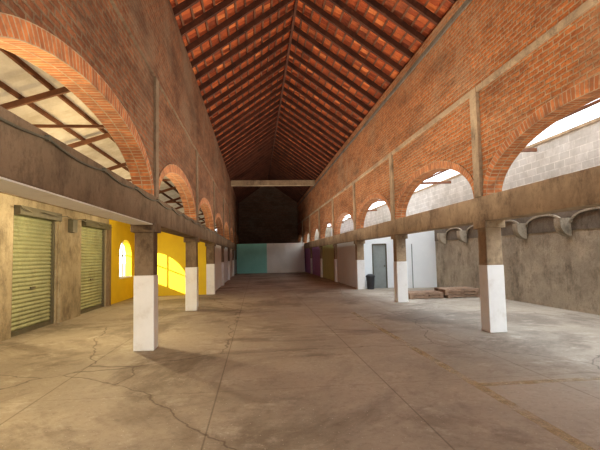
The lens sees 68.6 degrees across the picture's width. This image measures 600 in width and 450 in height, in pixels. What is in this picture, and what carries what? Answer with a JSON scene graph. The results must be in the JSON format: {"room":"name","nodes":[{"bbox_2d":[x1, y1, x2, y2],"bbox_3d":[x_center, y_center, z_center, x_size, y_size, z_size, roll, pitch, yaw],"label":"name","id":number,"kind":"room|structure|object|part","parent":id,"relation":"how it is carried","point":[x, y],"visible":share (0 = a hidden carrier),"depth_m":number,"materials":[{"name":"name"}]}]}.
{"room":"empty market hall","nodes":[
{"label":"empty market hall","id":0,"kind":"room"},
{"bbox_2d":[0,202,13,341],"bbox_3d":[-5.335,0.374,0.876,0.250,2.800,16.850,-1,-4,-6],"label":"wall","id":1,"kind":"structure","parent":0,"point":[6,209],"depth_m":9.02,"materials":[{"name":"paint"}]},
{"bbox_2d":[0,192,130,322],"bbox_3d":[-5.790,-0.019,5.618,0.310,4.250,26.300,-1,-4,-6],"label":"wall","id":2,"kind":"structure","parent":0,"point":[67,264],"depth_m":11.74,"materials":[{"name":"paint"}]},
{"bbox_2d":[11,205,61,336],"bbox_3d":[-6.159,1.039,10.267,0.280,2.790,2.030,-1,-4,-6],"label":"shutter door","id":3,"kind":"structure","parent":2,"relation":"in","point":[33,233],"depth_m":10.26,"materials":[{"name":"metal"}]},
{"bbox_2d":[21,206,111,232],"bbox_3d":[-6.198,0.007,12.099,0.160,0.400,5.853,-1,-4,-6],"label":"electrical cable","id":4,"kind":"object","parent":2,"relation":"attached to","point":[72,223],"visible":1,"depth_m":11.88,"materials":[{"name":"metal"}]},
{"bbox_2d":[80,219,109,313],"bbox_3d":[-6.526,1.298,13.940,0.280,2.790,2.130,-1,-4,-6],"label":"shutter door","id":5,"kind":"structure","parent":2,"relation":"in","point":[92,234],"depth_m":14.01,"materials":[{"name":"metal"}]},
{"bbox_2d":[0,51,215,226],"bbox_3d":[-5.815,-1.670,19.957,3.290,1.170,54.540,-1,-4,-6],"label":"ceiling","id":6,"kind":"structure","parent":0,"point":[12,74],"depth_m":9.11,"materials":[{"name":"beige"}]},
{"bbox_2d":[104,224,111,306],"bbox_3d":[-6.712,1.379,15.149,0.350,2.800,0.300,-1,-4,-6],"label":"wall","id":7,"kind":"structure","parent":0,"point":[108,233],"depth_m":15.06,"materials":[{"name":"paint"}]},
{"bbox_2d":[0,0,238,251],"bbox_3d":[-3.942,-1.659,19.318,0.427,5.190,56.980,-1,-4,-6],"label":"wall","id":8,"kind":"structure","parent":0,"point":[128,62],"depth_m":6.22,"materials":[{"name":"brick"}]},
{"bbox_2d":[0,48,216,231],"bbox_3d":[-5.776,-1.432,20.541,3.133,1.153,59.385,-1,-4,-6],"label":"roof truss","id":9,"kind":"object","parent":8,"relation":"attached to","point":[53,92],"visible":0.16,"depth_m":7.96,"materials":[{"name":"brown wood"}]},
{"bbox_2d":[231,180,314,185],"bbox_3d":[-2.061,-3.200,33.668,6.380,0.400,0.400,-1,-4,-6],"label":"tie beam","id":10,"kind":"structure","parent":8,"relation":"attached to","point":[233,182],"depth_m":33.48,"materials":[{"name":"brown wood"}]},
{"bbox_2d":[111,225,134,304],"bbox_3d":[-6.943,1.507,16.956,0.250,2.800,3.350,-1,-4,-6],"label":"wall","id":11,"kind":"structure","parent":0,"point":[121,289],"depth_m":16.82,"materials":[{"name":"yellow paint"}]},
{"bbox_2d":[119,242,132,278],"bbox_3d":[-6.935,1.340,17.296,0.240,1.480,1.700,-1,-4,-6],"label":"window","id":12,"kind":"structure","parent":11,"relation":"in","point":[122,255],"depth_m":17.27,"materials":[{"name":"metal"}]},
{"bbox_2d":[157,225,205,295],"bbox_3d":[-5.521,1.506,18.851,2.960,3.000,0.170,-1,-4,-6],"label":"wall","id":13,"kind":"structure","parent":0,"point":[171,249],"depth_m":18.80,"materials":[{"name":"paint"}]},
{"bbox_2d":[215,245,235,290],"bbox_3d":[-5.282,2.875,33.094,0.100,2.200,27.890,-1,-4,-6],"label":"wall","id":14,"kind":"structure","parent":0,"point":[218,269],"depth_m":23.95,"materials":[{"name":"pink paint"}]},
{"bbox_2d":[237,243,304,273],"bbox_3d":[-2.718,3.090,41.078,6.320,2.750,0.120,-1,-4,-6],"label":"wall","id":15,"kind":"structure","parent":0,"point":[264,257],"depth_m":41.02,"materials":[{"name":"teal paint"}]},
{"bbox_2d":[216,186,330,243],"bbox_3d":[-3.264,0.098,47.747,13.700,9.650,0.250,-1,-4,-6],"label":"wall","id":16,"kind":"structure","parent":0,"point":[267,215],"depth_m":47.69,"materials":[{"name":"brick"}]},
{"bbox_2d":[0,272,599,449],"bbox_3d":[-0.439,2.993,20.197,13.600,0.001,54.600,-1,-4,-6],"label":"floor","id":17,"kind":"structure","parent":0,"point":[290,360],"depth_m":5.81,"materials":[{"name":"concrete"}]},
{"bbox_2d":[133,232,157,350],"bbox_3d":[-2.747,1.157,7.855,0.350,2.080,0.350,-1,-4,-6],"label":"pillar","id":18,"kind":"structure","parent":17,"relation":"on","point":[145,287],"depth_m":7.69,"materials":[{"name":"paint"}]},
{"bbox_2d":[185,242,198,310],"bbox_3d":[-3.308,1.552,13.463,0.350,2.080,0.350,-1,-4,-6],"label":"pillar","id":19,"kind":"structure","parent":17,"relation":"on","point":[191,269],"depth_m":13.29,"materials":[{"name":"paint"}]},
{"bbox_2d":[206,246,214,294],"bbox_3d":[-3.869,1.947,19.071,0.350,2.080,0.350,-1,-4,-6],"label":"pillar","id":20,"kind":"structure","parent":17,"relation":"on","point":[210,250],"depth_m":18.90,"materials":[{"name":"paint"}]},
{"bbox_2d":[221,248,224,285],"bbox_3d":[-4.429,2.342,24.679,0.350,2.080,0.350,-1,-4,-6],"label":"pillar","id":21,"kind":"structure","parent":17,"relation":"on","point":[222,249],"depth_m":24.53,"materials":[{"name":"concrete"}]},
{"bbox_2d":[228,250,229,279],"bbox_3d":[-4.990,2.737,30.287,0.350,2.080,0.350,-1,-4,-6],"label":"pillar","id":22,"kind":"structure","parent":17,"relation":"on","point":[228,250],"depth_m":30.12,"materials":[{"name":"concrete"}]},
{"bbox_2d":[232,251,233,275],"bbox_3d":[-5.551,3.132,35.895,0.350,2.080,0.350,-1,-4,-6],"label":"pillar","id":23,"kind":"structure","parent":17,"relation":"on","point":[232,251],"depth_m":35.73,"materials":[{"name":"concrete"}]},
{"bbox_2d":[310,249,312,273],"bbox_3d":[1.060,3.061,36.914,0.350,2.080,0.350,-1,-4,-6],"label":"pillar","id":24,"kind":"structure","parent":17,"relation":"on","point":[311,264],"depth_m":36.77,"materials":[{"name":"concrete"}]},
{"bbox_2d":[320,248,322,276],"bbox_3d":[1.621,2.665,31.306,0.350,2.080,0.350,-1,-4,-6],"label":"pillar","id":25,"kind":"structure","parent":17,"relation":"on","point":[321,258],"depth_m":31.16,"materials":[{"name":"concrete"}]},
{"bbox_2d":[334,246,337,281],"bbox_3d":[2.181,2.270,25.698,0.350,2.080,0.350,-1,-4,-6],"label":"pillar","id":26,"kind":"structure","parent":17,"relation":"on","point":[335,247],"depth_m":25.55,"materials":[{"name":"concrete"}]},
{"bbox_2d":[355,244,364,288],"bbox_3d":[2.742,1.875,20.090,0.350,2.080,0.350,-1,-4,-6],"label":"pillar","id":27,"kind":"structure","parent":17,"relation":"on","point":[359,248],"depth_m":19.92,"materials":[{"name":"paint"}]},
{"bbox_2d":[366,274,374,288],"bbox_3d":[3.180,2.550,19.834,0.430,0.680,0.430,-1,-4,-6],"label":"waste bin","id":28,"kind":"object","parent":17,"relation":"on","point":[370,278],"visible":0.99,"depth_m":19.68,"materials":[{"name":"plastic"}]},
{"bbox_2d":[393,239,407,302],"bbox_3d":[3.303,1.480,14.482,0.350,2.080,0.350,-1,-4,-6],"label":"pillar","id":29,"kind":"structure","parent":17,"relation":"on","point":[399,245],"depth_m":14.33,"materials":[{"name":"paint"}]},
{"bbox_2d":[408,295,443,298],"bbox_3d":[4.346,2.536,15.731,1.200,0.100,1.000,-1,-4,-5],"label":"wooden pallet","id":30,"kind":"object","parent":17,"relation":"on","point":[416,296],"visible":0.55,"depth_m":15.25,"materials":[{"name":"brown wood"}]},
{"bbox_2d":[408,290,442,295],"bbox_3d":[4.335,2.434,15.733,1.200,0.100,1.000,-1,-4,-5],"label":"wooden pallet","id":31,"kind":"object","parent":30,"relation":"on","point":[420,292],"visible":0.84,"depth_m":15.29,"materials":[{"name":"brown wood"}]},
{"bbox_2d":[443,293,479,297],"bbox_3d":[5.674,2.514,15.835,1.200,0.100,1.000,-1,-4,-7],"label":"wooden pallet","id":32,"kind":"object","parent":17,"relation":"on","point":[452,295],"visible":0.44,"depth_m":15.36,"materials":[{"name":"brown wood"}]},
{"bbox_2d":[434,290,478,294],"bbox_3d":[5.592,2.412,15.807,1.200,0.100,1.000,-1,-4,-5],"label":"wooden pallet","id":33,"kind":"object","parent":32,"relation":"on","point":[457,292],"visible":0.48,"depth_m":15.32,"materials":[{"name":"brown wood"}]},
{"bbox_2d":[434,287,478,291],"bbox_3d":[5.588,2.308,15.771,1.200,0.100,1.000,-1,-4,-4],"label":"wooden pallet","id":34,"kind":"object","parent":33,"relation":"on","point":[442,289],"visible":1,"depth_m":15.40,"materials":[{"name":"brown wood"}]},
{"bbox_2d":[478,228,506,332],"bbox_3d":[3.864,1.085,8.873,0.350,2.080,0.350,-1,-4,-6],"label":"pillar","id":35,"kind":"structure","parent":17,"relation":"on","point":[491,267],"depth_m":8.73,"materials":[{"name":"paint"}]},
{"bbox_2d":[172,0,455,202],"bbox_3d":[-0.787,-5.361,20.750,7.173,2.674,54.600,-1,-4,-6],"label":"roof frame","id":36,"kind":"structure","parent":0,"point":[256,164],"depth_m":17.22,"materials":[{"name":"brown wood"}]},
{"bbox_2d":[170,0,293,170],"bbox_3d":[-2.682,-5.451,20.769,3.764,2.681,55.000,-1,-4,-6],"label":"ceiling tiles","id":37,"kind":"structure","parent":36,"relation":"on","point":[197,8],"depth_m":14.52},
{"bbox_2d":[271,0,452,179],"bbox_3d":[1.063,-5.506,21.147,3.764,2.681,55.000,-1,-4,-6],"label":"ceiling tiles","id":38,"kind":"structure","parent":36,"relation":"on","point":[432,5],"depth_m":15.27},
{"bbox_2d":[305,241,355,287],"bbox_3d":[1.349,2.803,34.115,0.100,2.200,27.890,-1,-4,-6],"label":"wall","id":39,"kind":"structure","parent":0,"point":[346,268],"depth_m":25.36,"materials":[{"name":"multicoloured paint"}]},
{"bbox_2d":[340,230,436,288],"bbox_3d":[4.262,1.621,23.221,3.300,2.950,6.520,-1,-4,-6],"label":"wall","id":40,"kind":"structure","parent":0,"point":[420,247],"depth_m":20.13,"materials":[{"name":"paint"}]},
{"bbox_2d":[372,244,387,287],"bbox_3d":[3.695,1.902,20.410,0.680,2.030,0.110,-1,-4,-6],"label":"door","id":41,"kind":"structure","parent":40,"relation":"in","point":[379,251],"depth_m":20.40,"materials":[{"name":"metal"}]},
{"bbox_2d":[297,0,599,249],"bbox_3d":[2.660,-1.730,20.335,0.430,5.190,56.980,-1,-4,-6],"label":"wall","id":42,"kind":"structure","parent":0,"point":[491,76],"depth_m":9.16,"materials":[{"name":"brick"}]},
{"bbox_3d":[2.694,-0.394,20.245,0.324,1.230,56.308,-1,-4,-6],"label":"brick arch trim","id":43,"kind":"part","parent":42,"relation":"part of","materials":[{"name":"orange brick"}]},
{"bbox_2d":[327,99,599,227],"bbox_3d":[4.657,-1.705,18.627,3.223,0.240,57.385,-1,-4,-6],"label":"rafter","id":44,"kind":"object","parent":42,"relation":"attached to","point":[595,102],"visible":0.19,"depth_m":12.74,"materials":[{"name":"wood"}]},
{"bbox_2d":[331,117,599,314],"bbox_3d":[6.251,0.536,21.039,0.310,4.730,54.600,-1,-4,-6],"label":"wall","id":45,"kind":"structure","parent":0,"point":[549,268],"depth_m":12.77,"materials":[{"name":"paint"}]},
{"bbox_2d":[437,207,599,243],"bbox_3d":[6.808,0.030,12.516,0.300,0.655,13.560,-1,-4,-6],"label":"bracket","id":46,"kind":"object","parent":45,"relation":"attached to","point":[562,226],"visible":0.75,"depth_m":13.31,"materials":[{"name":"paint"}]},
{"label":"outside","id":47,"kind":"structure","parent":0,"visible":0},
{"bbox_2d":[119,264,124,276],"bbox_3d":[-2.446,3.404,24.702,180.000,0.001,230.000,-1,-4,-6],"label":"ground","id":48,"kind":"structure","parent":47,"point":[120,265],"depth_m":63.19,"materials":[{"name":"white"}]}
]}

